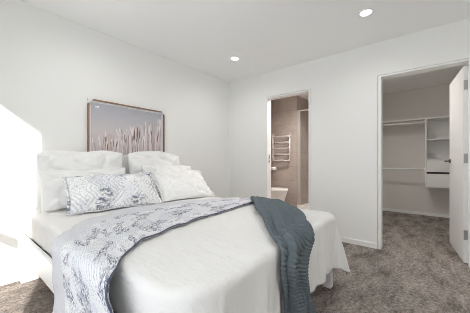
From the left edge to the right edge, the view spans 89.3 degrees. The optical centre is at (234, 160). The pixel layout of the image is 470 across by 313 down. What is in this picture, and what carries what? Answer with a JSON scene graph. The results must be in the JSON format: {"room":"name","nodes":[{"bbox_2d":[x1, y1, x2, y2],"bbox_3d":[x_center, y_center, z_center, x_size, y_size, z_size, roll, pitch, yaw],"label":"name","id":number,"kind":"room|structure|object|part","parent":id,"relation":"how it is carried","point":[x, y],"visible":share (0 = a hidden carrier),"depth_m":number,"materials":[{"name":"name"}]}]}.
{"room":"bedroom","nodes":[
{"label":"bedroom","id":0,"kind":"room"},
{"bbox_2d":[0,0,228,278],"bbox_3d":[-1.311,-0.173,2.789,0.100,2.400,3.720,0,0,39],"label":"wall","id":1,"kind":"structure","parent":0,"point":[50,64],"depth_m":2.37,"materials":[{"name":"paint"}]},
{"bbox_2d":[0,273,19,285],"bbox_3d":[-1.236,0.999,2.793,0.012,0.056,3.620,0,0,39],"label":"baseboard","id":2,"kind":"structure","parent":1,"relation":"attached to","point":[3,281],"depth_m":1.99,"materials":[{"name":"paint"}]},
{"bbox_2d":[87,98,164,155],"bbox_3d":[-1.223,-0.338,2.788,0.036,0.604,0.909,0,0,39],"label":"framed picture","id":3,"kind":"object","parent":1,"relation":"attached to","point":[115,127],"visible":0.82,"depth_m":2.73,"materials":[{"name":"paper"}]},
{"bbox_2d":[0,210,469,312],"bbox_3d":[1.280,1.077,2.370,4.650,0.100,6.340,0,0,39],"label":"floor","id":4,"kind":"structure","parent":0,"point":[416,268],"depth_m":2.00,"materials":[{"name":"carpet"}]},
{"bbox_2d":[18,155,332,312],"bbox_3d":[-0.504,0.489,1.971,2.085,1.075,1.641,0,0,39],"label":"bed","id":5,"kind":"object","parent":4,"relation":"on","point":[35,262],"visible":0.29,"depth_m":1.99,"materials":[{"name":"white fabric"}]},
{"bbox_3d":[-1.032,0.666,1.361,1.934,0.151,0.028,0,0,39],"label":"rail","id":6,"kind":"part","parent":5,"relation":"part of","materials":[{"name":"white paint"}]},
{"bbox_3d":[-1.287,0.489,2.621,0.050,1.074,1.620,0,0,39],"label":"headboard","id":7,"kind":"part","parent":5,"relation":"part of","materials":[{"name":"white fabric"}]},
{"bbox_2d":[25,196,350,312],"bbox_3d":[-0.392,0.660,1.949,2.122,0.530,1.686,0,0,39],"label":"sheet","id":8,"kind":"object","parent":5,"relation":"on","point":[229,261],"visible":0.47,"depth_m":1.04,"materials":[{"name":"white fabric"}]},
{"bbox_2d":[33,150,122,209],"bbox_3d":[-1.412,0.151,2.251,0.193,0.510,0.762,0,0,39],"label":"pillow","id":9,"kind":"object","parent":8,"relation":"on","point":[52,160],"visible":0.38,"depth_m":2.14,"materials":[{"name":"white fabric"}]},
{"bbox_2d":[37,167,125,212],"bbox_3d":[-1.312,0.238,2.150,0.205,0.334,0.724,0,0,41],"label":"pillow","id":10,"kind":"object","parent":8,"relation":"on","point":[53,194],"visible":0.29,"depth_m":1.95,"materials":[{"name":"white fabric"}]},
{"bbox_2d":[62,172,162,215],"bbox_3d":[-1.041,0.259,2.079,0.741,0.282,0.301,0,0,-41],"label":"cushion","id":11,"kind":"object","parent":8,"relation":"on","point":[88,193],"visible":0.99,"depth_m":1.99,"materials":[{"name":"white fabric"}]},
{"bbox_2d":[51,197,252,312],"bbox_3d":[-0.434,0.634,1.786,0.904,0.521,1.888,0,0,22],"label":"patchwork quilt","id":12,"kind":"object","parent":8,"relation":"on","point":[86,256],"visible":0.9,"depth_m":1.17,"materials":[{"name":"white fabric"}]},
{"bbox_2d":[250,196,316,312],"bbox_3d":[0.294,0.617,1.874,0.349,0.571,1.604,0,0,-5],"label":"knitted throw","id":13,"kind":"object","parent":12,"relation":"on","point":[286,224],"visible":0.91,"depth_m":1.18,"materials":[{"name":"fabric"}]},
{"bbox_2d":[127,151,179,173],"bbox_3d":[-0.921,0.142,2.845,0.204,0.516,0.714,0,0,39],"label":"pillow","id":14,"kind":"object","parent":8,"relation":"on","point":[138,159],"visible":0.34,"depth_m":2.74,"materials":[{"name":"white fabric"}]},
{"bbox_2d":[141,164,190,195],"bbox_3d":[-0.756,0.228,2.847,0.208,0.368,0.706,0,0,39],"label":"pillow","id":15,"kind":"object","parent":8,"relation":"on","point":[154,167],"visible":0.27,"depth_m":2.75,"materials":[{"name":"white fabric"}]},
{"bbox_2d":[151,170,214,201],"bbox_3d":[-0.561,0.258,2.598,0.630,0.286,0.333,0,0,-42],"label":"pillow","id":16,"kind":"object","parent":8,"relation":"on","point":[186,184],"visible":1,"depth_m":2.50,"materials":[{"name":"white fabric"}]},
{"bbox_3d":[0.759,0.872,1.944,0.060,0.310,0.060,0,0,39],"label":"leg","id":17,"kind":"part","parent":5,"relation":"part of","materials":[{"name":"white fabric"}]},
{"bbox_2d":[19,0,469,100],"bbox_3d":[1.266,-1.423,2.511,4.850,0.100,6.540,0,0,39],"label":"ceiling","id":18,"kind":"structure","parent":0,"point":[266,36],"depth_m":2.46,"materials":[{"name":"paint"}]},
{"bbox_2d":[230,56,239,60],"bbox_3d":[-0.003,-1.370,3.201,0.128,0.006,0.128,0,0,39],"label":"recessed light","id":19,"kind":"object","parent":18,"relation":"in","point":[234,58],"visible":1,"depth_m":3.20,"materials":[{"name":"white plastic"}]},
{"bbox_2d":[358,8,373,16],"bbox_3d":[1.215,-1.370,2.209,0.128,0.006,0.128,0,0,39],"label":"recessed light","id":20,"kind":"object","parent":18,"relation":"in","point":[366,12],"visible":1,"depth_m":2.20,"materials":[{"name":"white plastic"}]},
{"bbox_2d":[271,95,298,206],"bbox_3d":[1.059,-0.173,5.257,0.704,2.400,0.100,0,0,39],"label":"wall","id":21,"kind":"structure","parent":0,"point":[283,110],"depth_m":5.16,"materials":[{"name":"tile"}]},
{"bbox_2d":[272,133,290,162],"bbox_3d":[1.003,-0.268,5.168,0.432,0.630,0.109,0,0,39],"label":"towel rail","id":22,"kind":"object","parent":21,"relation":"attached to","point":[289,135],"visible":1,"depth_m":5.13,"materials":[{"name":"silver metal"}]},
{"bbox_3d":[0.845,-0.268,5.290,0.032,0.630,0.032,0,0,39],"label":"post","id":23,"kind":"part","parent":22,"relation":"part of","materials":[{"name":"silver metal"}]},
{"bbox_3d":[1.155,-0.268,5.037,0.032,0.630,0.032,0,0,39],"label":"post","id":24,"kind":"part","parent":22,"relation":"part of","materials":[{"name":"silver metal"}]},
{"bbox_2d":[299,96,308,204],"bbox_3d":[1.583,-0.173,5.411,0.084,2.400,0.800,0,0,39],"label":"wall","id":25,"kind":"structure","parent":0,"point":[303,103],"depth_m":5.30,"materials":[{"name":"tile"}]},
{"bbox_2d":[229,18,469,248],"bbox_3d":[1.613,-0.173,2.874,4.770,2.400,0.100,0,0,39],"label":"wall","id":26,"kind":"structure","parent":0,"point":[343,86],"depth_m":3.03,"materials":[{"name":"paint"}]},
{"bbox_2d":[266,89,310,209],"bbox_3d":[0.803,0.021,3.541,0.717,2.012,0.122,0,0,39],"label":"door","id":27,"kind":"structure","parent":26,"relation":"in","point":[268,99],"depth_m":3.71,"materials":[{"name":"paint"}]},
{"bbox_2d":[340,237,376,248],"bbox_3d":[1.628,0.999,2.789,4.438,0.056,0.012,0,0,39],"label":"baseboard","id":28,"kind":"structure","parent":26,"relation":"attached to","point":[346,240],"depth_m":2.89,"materials":[{"name":"paint"}]},
{"bbox_2d":[378,58,469,266],"bbox_3d":[2.213,0.019,2.821,0.796,2.016,0.783,0,0,39],"label":"door","id":29,"kind":"structure","parent":26,"relation":"in","point":[459,160],"depth_m":2.54,"materials":[{"name":"paint"}]},
{"bbox_2d":[382,84,449,214],"bbox_3d":[3.714,-0.173,4.413,1.950,2.400,0.100,0,0,39],"label":"wall","id":30,"kind":"structure","parent":0,"point":[402,146],"depth_m":4.61,"materials":[{"name":"paint"}]},
{"bbox_2d":[382,115,449,127],"bbox_3d":[3.537,-0.711,4.234,1.800,0.076,0.400,0,0,39],"label":"closet shelf","id":31,"kind":"object","parent":30,"relation":"attached to","point":[438,118],"visible":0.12,"depth_m":4.41,"materials":[{"name":"white wood"}]},
{"bbox_2d":[382,121,424,125],"bbox_3d":[3.047,-0.678,4.440,0.778,0.044,0.044,0,0,39],"label":"hanging rail","id":32,"kind":"object","parent":31,"relation":"attached to","point":[420,121],"visible":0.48,"depth_m":4.38,"materials":[{"name":"white metal"}]},
{"bbox_2d":[382,208,449,217],"bbox_3d":[3.660,0.999,4.385,1.800,0.056,0.012,0,0,39],"label":"baseboard","id":33,"kind":"structure","parent":30,"relation":"attached to","point":[383,209],"depth_m":4.53,"materials":[{"name":"paint"}]},
{"bbox_2d":[425,119,449,188],"bbox_3d":[3.646,-0.128,4.145,0.518,1.189,0.401,0,0,39],"label":"tower","id":34,"kind":"object","parent":30,"relation":"attached to","point":[437,133],"visible":0.53,"depth_m":4.24,"materials":[{"name":"white wood"}]},
{"bbox_3d":[3.453,-0.128,4.303,0.018,1.189,0.400,0,0,39],"label":"panel","id":35,"kind":"part","parent":34,"relation":"part of","materials":[{"name":"white plastic"}]},
{"bbox_3d":[3.647,-0.367,4.146,0.482,0.018,0.400,0,0,39],"label":"shelf","id":36,"kind":"part","parent":34,"relation":"part of","materials":[{"name":"white plastic"}]},
{"bbox_3d":[3.640,0.340,4.137,0.478,0.215,0.381,0,0,39],"label":"drawer","id":37,"kind":"part","parent":34,"relation":"part of","materials":[{"name":"white plastic"}]},
{"bbox_3d":[3.640,0.099,4.137,0.478,0.197,0.381,0,0,39],"label":"drawer","id":38,"kind":"part","parent":34,"relation":"part of","materials":[{"name":"white plastic"}]},
{"bbox_3d":[3.769,-0.137,4.296,0.482,1.171,0.011,0,0,39],"label":"panel","id":39,"kind":"part","parent":34,"relation":"part of","materials":[{"name":"white plastic"}]},
{"bbox_3d":[1.341,1.076,4.609,1.960,0.102,2.350,0,0,39],"label":"floor","id":40,"kind":"structure","parent":0,"visible":0},
{"bbox_2d":[271,187,287,201],"bbox_3d":[0.773,0.632,4.936,0.666,0.784,0.376,0,0,39],"label":"toilet","id":41,"kind":"object","parent":40,"relation":"on","point":[280,193],"visible":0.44,"depth_m":4.71,"materials":[{"name":"white ceramic"}]},
{"bbox_3d":[0.834,0.579,4.886,0.508,0.025,0.376,0,0,39],"label":"lid","id":42,"kind":"part","parent":41,"relation":"part of","materials":[{"name":"white ceramic"}]},
{"bbox_2d":[297,203,308,209],"bbox_3d":[2.057,0.976,4.963,1.212,0.098,0.893,0,0,39],"label":"shower tray","id":43,"kind":"object","parent":40,"relation":"on","point":[304,206],"visible":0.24,"depth_m":4.93,"materials":[{"name":"white ceramic"}]},
{"bbox_2d":[297,109,308,204],"bbox_3d":[1.790,-0.064,4.637,1.210,1.979,0.040,0,0,39],"label":"screen","id":44,"kind":"object","parent":43,"relation":"on","point":[298,111],"visible":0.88,"depth_m":4.98,"materials":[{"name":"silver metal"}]},
{"bbox_3d":[1.346,-0.064,4.998,0.064,1.979,0.040,0,0,39],"label":"post","id":45,"kind":"part","parent":44,"relation":"part of","materials":[{"name":"silver metal"}]},
{"bbox_3d":[2.182,-0.173,4.034,0.050,2.400,2.420,0,0,39],"label":"wall","id":46,"kind":"structure","parent":0,"visible":0},
{"bbox_2d":[382,168,424,169],"bbox_3d":[3.066,0.155,4.463,0.778,0.044,0.044,0,0,39],"label":"hanging rail","id":47,"kind":"object","parent":46,"relation":"attached to","point":[382,168],"visible":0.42,"depth_m":4.38,"materials":[{"name":"white metal"}]}
]}

